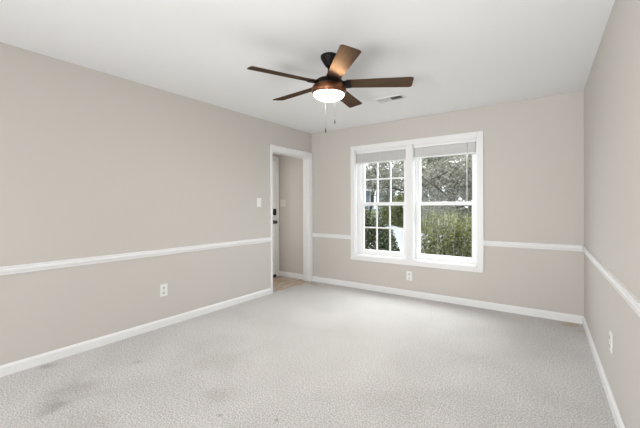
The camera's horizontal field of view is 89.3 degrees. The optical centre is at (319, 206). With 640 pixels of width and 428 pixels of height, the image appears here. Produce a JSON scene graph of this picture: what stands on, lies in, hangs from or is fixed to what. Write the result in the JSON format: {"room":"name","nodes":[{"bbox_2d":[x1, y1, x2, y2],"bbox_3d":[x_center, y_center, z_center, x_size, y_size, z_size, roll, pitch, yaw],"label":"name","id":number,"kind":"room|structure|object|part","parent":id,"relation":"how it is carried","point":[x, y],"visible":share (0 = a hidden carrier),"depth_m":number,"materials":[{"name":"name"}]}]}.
{"room":"empty living room","nodes":[
{"label":"empty living room","id":0,"kind":"room"},
{"bbox_2d":[0,42,311,365],"bbox_3d":[-2.732,0.021,1.918,0.125,2.440,8.648,0,0,36],"label":"wall","id":1,"kind":"structure","parent":0,"point":[93,163],"depth_m":2.98,"materials":[{"name":"grey paint"}]},
{"bbox_2d":[0,288,270,376],"bbox_3d":[-2.927,1.201,1.526,0.015,0.080,7.581,0,0,36],"label":"baseboard","id":2,"kind":"structure","parent":1,"relation":"attached to","point":[20,365],"depth_m":2.96,"materials":[{"name":"white paint"}]},
{"bbox_2d":[0,237,270,275],"bbox_3d":[-2.926,0.473,1.524,0.022,0.063,7.581,0,0,36],"label":"trim","id":3,"kind":"structure","parent":1,"relation":"attached to","point":[14,269],"depth_m":2.96,"materials":[{"name":"white paint"}]},
{"bbox_2d":[160,284,167,296],"bbox_3d":[-1.611,0.864,3.342,0.010,0.124,0.078,0,0,36],"label":"wall outlet","id":4,"kind":"object","parent":1,"relation":"attached to","point":[164,287],"visible":1,"depth_m":3.34,"materials":[{"name":"white plastic"}]},
{"bbox_2d":[257,198,260,206],"bbox_3d":[-0.826,-0.056,4.416,0.020,0.120,0.076,0,0,36],"label":"light switch","id":5,"kind":"object","parent":1,"relation":"attached to","point":[258,199],"visible":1,"depth_m":4.41,"materials":[{"name":"white plastic"}]},
{"bbox_2d":[270,144,312,293],"bbox_3d":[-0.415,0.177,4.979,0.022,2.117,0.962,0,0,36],"label":"trim","id":6,"kind":"structure","parent":1,"relation":"attached to","point":[272,147],"depth_m":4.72,"materials":[{"name":"white paint"}]},
{"bbox_2d":[0,0,614,133],"bbox_3d":[-1.431,-1.262,1.045,4.633,0.120,8.898,0,0,35],"label":"ceiling","id":7,"kind":"structure","parent":0,"point":[459,54],"depth_m":2.42,"materials":[{"name":"white paint"}]},
{"bbox_2d":[247,44,413,132],"bbox_3d":[0.067,-0.914,2.637,1.261,0.584,1.261,0,0,35],"label":"ceiling fan","id":8,"kind":"object","parent":7,"relation":"hanging from","point":[330,87],"visible":1,"depth_m":2.51,"materials":[{"name":"brown wood"}]},
{"bbox_3d":[-0.274,-0.983,2.416,0.520,0.006,0.138,0,14,-28],"label":"blade","id":9,"kind":"part","parent":8,"relation":"part of","materials":[{"name":"brown wood"}]},
{"bbox_3d":[-0.213,-0.995,2.877,0.520,0.006,0.138,3,14,44],"label":"blade","id":10,"kind":"part","parent":8,"relation":"part of","materials":[{"name":"brown wood"}]},
{"bbox_3d":[0.072,-0.881,2.606,0.247,0.058,0.247,0,0,35],"label":"lamp shade","id":11,"kind":"part","parent":8,"relation":"part of","materials":[{"name":"white glass"}]},
{"bbox_3d":[0.144,-0.970,2.216,0.138,0.006,0.520,13,-1,-10],"label":"blade","id":12,"kind":"part","parent":8,"relation":"part of","materials":[{"name":"brown wood"}]},
{"bbox_3d":[0.244,-0.989,2.960,0.138,0.006,0.520,-11,-4,25],"label":"blade","id":13,"kind":"part","parent":8,"relation":"part of","materials":[{"name":"brown wood"}]},
{"bbox_3d":[0.465,-0.973,2.552,0.520,0.006,0.138,1,-10,8],"label":"blade","id":14,"kind":"part","parent":8,"relation":"part of","materials":[{"name":"brown wood"}]},
{"bbox_2d":[375,94,405,102],"bbox_3d":[0.787,-1.203,3.623,0.316,0.010,0.144,0,0,35],"label":"ceiling vent","id":15,"kind":"object","parent":7,"relation":"in","point":[400,96],"visible":1,"depth_m":3.62,"materials":[{"name":"white metal"}]},
{"bbox_2d":[0,276,616,427],"bbox_3d":[-1.411,1.298,1.066,4.233,0.120,8.548,0,0,35],"label":"floor","id":16,"kind":"structure","parent":0,"point":[312,354],"depth_m":2.40,"materials":[{"name":"grey carpet"}]},
{"bbox_2d":[279,90,583,315],"bbox_3d":[1.057,0.312,4.645,4.533,3.040,0.150,0,0,35],"label":"wall","id":17,"kind":"structure","parent":0,"point":[533,149],"depth_m":3.83,"materials":[{"name":"grey paint"}]},
{"bbox_2d":[280,200,285,205],"bbox_3d":[-0.659,-0.060,5.726,0.122,0.120,0.020,0,0,35],"label":"light switch","id":18,"kind":"object","parent":17,"relation":"attached to","point":[282,202],"visible":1,"depth_m":5.73,"materials":[{"name":"white plastic"}]},
{"bbox_2d":[279,271,302,279],"bbox_3d":[-0.486,1.193,5.611,0.592,0.085,0.015,0,0,35],"label":"baseboard","id":19,"kind":"structure","parent":17,"relation":"attached to","point":[281,273],"depth_m":5.61,"materials":[{"name":"white paint"}]},
{"bbox_2d":[312,233,350,238],"bbox_3d":[0.170,0.469,5.153,0.727,0.063,0.022,0,0,35],"label":"trim","id":20,"kind":"structure","parent":17,"relation":"attached to","point":[340,236],"depth_m":5.13,"materials":[{"name":"white paint"}]},
{"bbox_2d":[355,145,405,259],"bbox_3d":[0.904,-0.053,4.748,0.812,1.588,0.153,0,0,35],"label":"window","id":21,"kind":"structure","parent":17,"relation":"in","point":[360,170],"depth_m":4.84,"materials":[{"name":"white plastic"}]},
{"bbox_2d":[356,147,405,164],"bbox_3d":[0.880,-0.734,4.716,0.770,0.189,0.056,0,0,35],"label":"window blind","id":22,"kind":"object","parent":21,"relation":"attached to","point":[399,153],"visible":0.88,"depth_m":4.68,"materials":[{"name":"white plastic"}]},
{"bbox_3d":[0.881,-0.649,4.716,0.766,0.018,0.054,0,0,35],"label":"rail","id":23,"kind":"part","parent":22,"relation":"part of","materials":[{"name":"white plastic"}]},
{"bbox_3d":[0.930,0.324,4.755,0.716,0.772,0.028,0,0,35],"label":"sash","id":24,"kind":"part","parent":21,"relation":"part of","materials":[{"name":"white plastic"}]},
{"bbox_3d":[0.947,-0.411,4.782,0.716,0.798,0.028,0,0,35],"label":"sash","id":25,"kind":"part","parent":21,"relation":"part of","materials":[{"name":"white plastic"}]},
{"bbox_2d":[406,271,411,280],"bbox_3d":[1.221,0.952,4.435,0.078,0.124,0.010,0,0,35],"label":"wall outlet","id":26,"kind":"object","parent":17,"relation":"attached to","point":[408,273],"visible":1,"depth_m":4.43,"materials":[{"name":"white plastic"}]},
{"bbox_2d":[350,131,483,272],"bbox_3d":[1.222,-0.054,4.429,1.828,1.718,0.018,0,0,35],"label":"trim","id":27,"kind":"structure","parent":17,"relation":"attached to","point":[479,268],"depth_m":4.40,"materials":[{"name":"white paint"}]},
{"bbox_2d":[413,137,476,265],"bbox_3d":[1.634,-0.055,4.244,0.810,1.588,0.153,0,0,35],"label":"window","id":28,"kind":"structure","parent":17,"relation":"in","point":[417,256],"depth_m":4.29,"materials":[{"name":"white plastic"}]},
{"bbox_2d":[414,139,475,161],"bbox_3d":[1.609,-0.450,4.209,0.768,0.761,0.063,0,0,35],"label":"window blind","id":29,"kind":"object","parent":28,"relation":"attached to","point":[462,147],"visible":0.86,"depth_m":4.17,"materials":[{"name":"white plastic"}]},
{"bbox_3d":[1.611,-0.663,4.213,0.764,0.018,0.054,0,0,35],"label":"rail","id":30,"kind":"part","parent":29,"relation":"part of","materials":[{"name":"white plastic"}]},
{"bbox_3d":[1.663,-0.413,4.287,0.748,0.798,0.028,0,0,35],"label":"sash","id":31,"kind":"part","parent":28,"relation":"part of","materials":[{"name":"white plastic"}]},
{"bbox_3d":[1.647,0.322,4.261,0.748,0.772,0.028,0,0,35],"label":"sash","id":32,"kind":"part","parent":28,"relation":"part of","materials":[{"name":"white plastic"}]},
{"bbox_2d":[312,276,583,323],"bbox_3d":[1.315,1.190,4.368,3.498,0.082,0.015,0,0,35],"label":"baseboard","id":33,"kind":"structure","parent":17,"relation":"attached to","point":[572,318],"depth_m":4.04,"materials":[{"name":"white paint"}]},
{"bbox_2d":[483,240,583,251],"bbox_3d":[2.362,0.440,3.640,0.943,0.063,0.022,0,0,35],"label":"trim","id":34,"kind":"structure","parent":17,"relation":"attached to","point":[485,242],"depth_m":3.61,"materials":[{"name":"white paint"}]},
{"bbox_2d":[584,0,639,427],"bbox_3d":[0.347,0.013,-0.241,0.150,2.440,8.698,0,0,35],"label":"wall","id":35,"kind":"structure","parent":0,"point":[612,87],"depth_m":1.91,"materials":[{"name":"grey paint"}]},
{"bbox_2d":[583,317,624,427],"bbox_3d":[0.320,1.194,-0.138,0.015,0.078,8.533,0,0,35],"label":"baseboard","id":36,"kind":"structure","parent":35,"relation":"attached to","point":[619,423],"depth_m":2.16,"materials":[{"name":"white paint"}]},
{"bbox_2d":[582,246,639,316],"bbox_3d":[0.314,0.445,-0.138,0.022,0.063,8.528,0,0,35],"label":"trim","id":37,"kind":"structure","parent":35,"relation":"attached to","point":[628,296],"depth_m":1.78,"materials":[{"name":"white paint"}]},
{"bbox_2d":[609,330,612,353],"bbox_3d":[1.812,0.843,2.019,0.010,0.124,0.078,0,0,35],"label":"wall outlet","id":38,"kind":"object","parent":35,"relation":"attached to","point":[610,332],"visible":1,"depth_m":2.00,"materials":[{"name":"white plastic"}]},
{"bbox_3d":[-1.727,0.023,4.471,0.150,2.450,3.298,0,0,35],"label":"wall","id":39,"kind":"structure","parent":0,"visible":0},
{"bbox_2d":[273,160,277,276],"bbox_3d":[-1.013,0.215,5.295,0.088,2.036,0.935,0,0,35],"label":"door","id":40,"kind":"structure","parent":39,"relation":"in","point":[275,222],"depth_m":5.67,"materials":[{"name":"white wood"}]},
{"bbox_2d":[273,156,278,276],"bbox_3d":[-1.041,0.179,5.315,0.020,2.115,1.085,0,0,35],"label":"trim","id":41,"kind":"structure","parent":39,"relation":"attached to","point":[275,158],"depth_m":5.72,"materials":[{"name":"white paint"}]},
{"label":"outside","id":42,"kind":"structure","parent":0,"visible":0},
{"bbox_2d":[366,208,471,235],"bbox_3d":[18.611,1.038,44.567,160.000,1.404,85.502,0,0,35],"label":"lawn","id":43,"kind":"structure","parent":42,"point":[372,211],"depth_m":20.24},
{"bbox_2d":[365,170,397,209],"bbox_3d":[3.550,-1.928,41.308,11.600,5.400,9.600,0,0,7],"label":"house","id":44,"kind":"structure","parent":43,"relation":"on","point":[368,199],"depth_m":38.07,"materials":[{"name":"grey"}]},
{"bbox_2d":[365,207,399,251],"bbox_3d":[0.972,0.805,8.546,2.359,1.978,2.069,0,0,35],"label":"evergreen shrub","id":45,"kind":"object","parent":43,"relation":"on","point":[370,219],"visible":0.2,"depth_m":8.01,"materials":[{"name":"green plant"}]},
{"bbox_2d":[366,161,400,211],"bbox_3d":[3.969,-2.361,23.276,7.314,7.047,8.538,0,0,35],"label":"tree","id":46,"kind":"object","parent":43,"relation":"on","point":[373,193],"visible":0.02,"depth_m":22.78,"materials":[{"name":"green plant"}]},
{"bbox_2d":[375,163,403,221],"bbox_3d":[5.490,-1.210,22.724,3.094,4.592,2.533,0,0,35],"label":"tree","id":47,"kind":"object","parent":43,"relation":"on","point":[385,197],"visible":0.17,"depth_m":22.35,"materials":[{"name":"grey plant"}]},
{"bbox_2d":[381,193,429,225],"bbox_3d":[5.455,0.170,20.572,3.280,2.084,3.125,0,0,15],"label":"shrub","id":48,"kind":"object","parent":43,"relation":"on","point":[396,211],"visible":0.36,"depth_m":19.89,"materials":[{"name":"green plant"}]},
{"bbox_2d":[366,154,471,198],"bbox_3d":[3.930,-1.661,15.782,7.490,6.192,5.516,0,0,35],"label":"tree","id":49,"kind":"object","parent":43,"relation":"on","point":[370,172],"visible":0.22,"depth_m":15.63,"materials":[{"name":"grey plant"}]},
{"bbox_2d":[403,169,446,226],"bbox_3d":[6.195,-0.536,19.009,2.558,3.487,2.636,0,0,-22],"label":"tree","id":50,"kind":"object","parent":43,"relation":"on","point":[424,192],"visible":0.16,"depth_m":18.23,"materials":[{"name":"grey plant"}]},
{"bbox_2d":[387,154,471,255],"bbox_3d":[5.666,-0.669,11.511,6.174,4.737,4.692,0,0,24],"label":"tree","id":51,"kind":"object","parent":43,"relation":"on","point":[461,164],"visible":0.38,"depth_m":11.29,"materials":[{"name":"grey plant"}]},
{"bbox_2d":[421,156,470,194],"bbox_3d":[10.854,-3.265,25.362,9.163,8.216,7.967,0,0,35],"label":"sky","id":52,"kind":"structure","parent":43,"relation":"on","point":[465,156],"depth_m":26.93,"materials":[{"name":"white"}]},
{"bbox_2d":[421,207,471,257],"bbox_3d":[3.638,0.902,6.377,3.627,1.804,1.475,0,0,35],"label":"hedge","id":53,"kind":"object","parent":43,"relation":"on","point":[453,238],"visible":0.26,"depth_m":6.88,"materials":[{"name":"green plant"}]},
{"bbox_3d":[2.398,1.029,7.009,0.376,1.546,0.196,0,0,35],"label":"stem","id":54,"kind":"part","parent":53,"relation":"part of","materials":[{"name":"green plant"}]},
{"bbox_3d":[2.577,0.955,6.942,0.644,1.690,0.189,0,0,44],"label":"stem","id":55,"kind":"part","parent":53,"relation":"part of","materials":[{"name":"green plant"}]},
{"bbox_3d":[2.887,0.966,6.822,0.492,1.659,0.268,0,0,35],"label":"stem","id":56,"kind":"part","parent":53,"relation":"part of","materials":[{"name":"green plant"}]},
{"bbox_2d":[430,155,471,209],"bbox_3d":[7.321,-1.608,11.442,6.797,6.357,5.266,0,0,35],"label":"tree","id":57,"kind":"object","parent":43,"relation":"on","point":[467,184],"visible":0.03,"depth_m":12.03,"materials":[{"name":"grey plant"}]},
{"bbox_2d":[437,157,471,231],"bbox_3d":[7.666,-0.650,15.602,3.301,3.912,3.084,0,0,-7],"label":"tree","id":58,"kind":"object","parent":43,"relation":"on","point":[469,206],"visible":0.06,"depth_m":15.54,"materials":[{"name":"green plant"}]},
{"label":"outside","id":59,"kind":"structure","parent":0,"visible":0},
{"bbox_2d":[365,224,445,251],"bbox_3d":[3.366,1.045,24.345,5.329,1.198,27.769,0,0,1],"label":"driveway","id":60,"kind":"structure","parent":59,"point":[398,235],"depth_m":14.50,"materials":[{"name":"concrete"}]}
]}

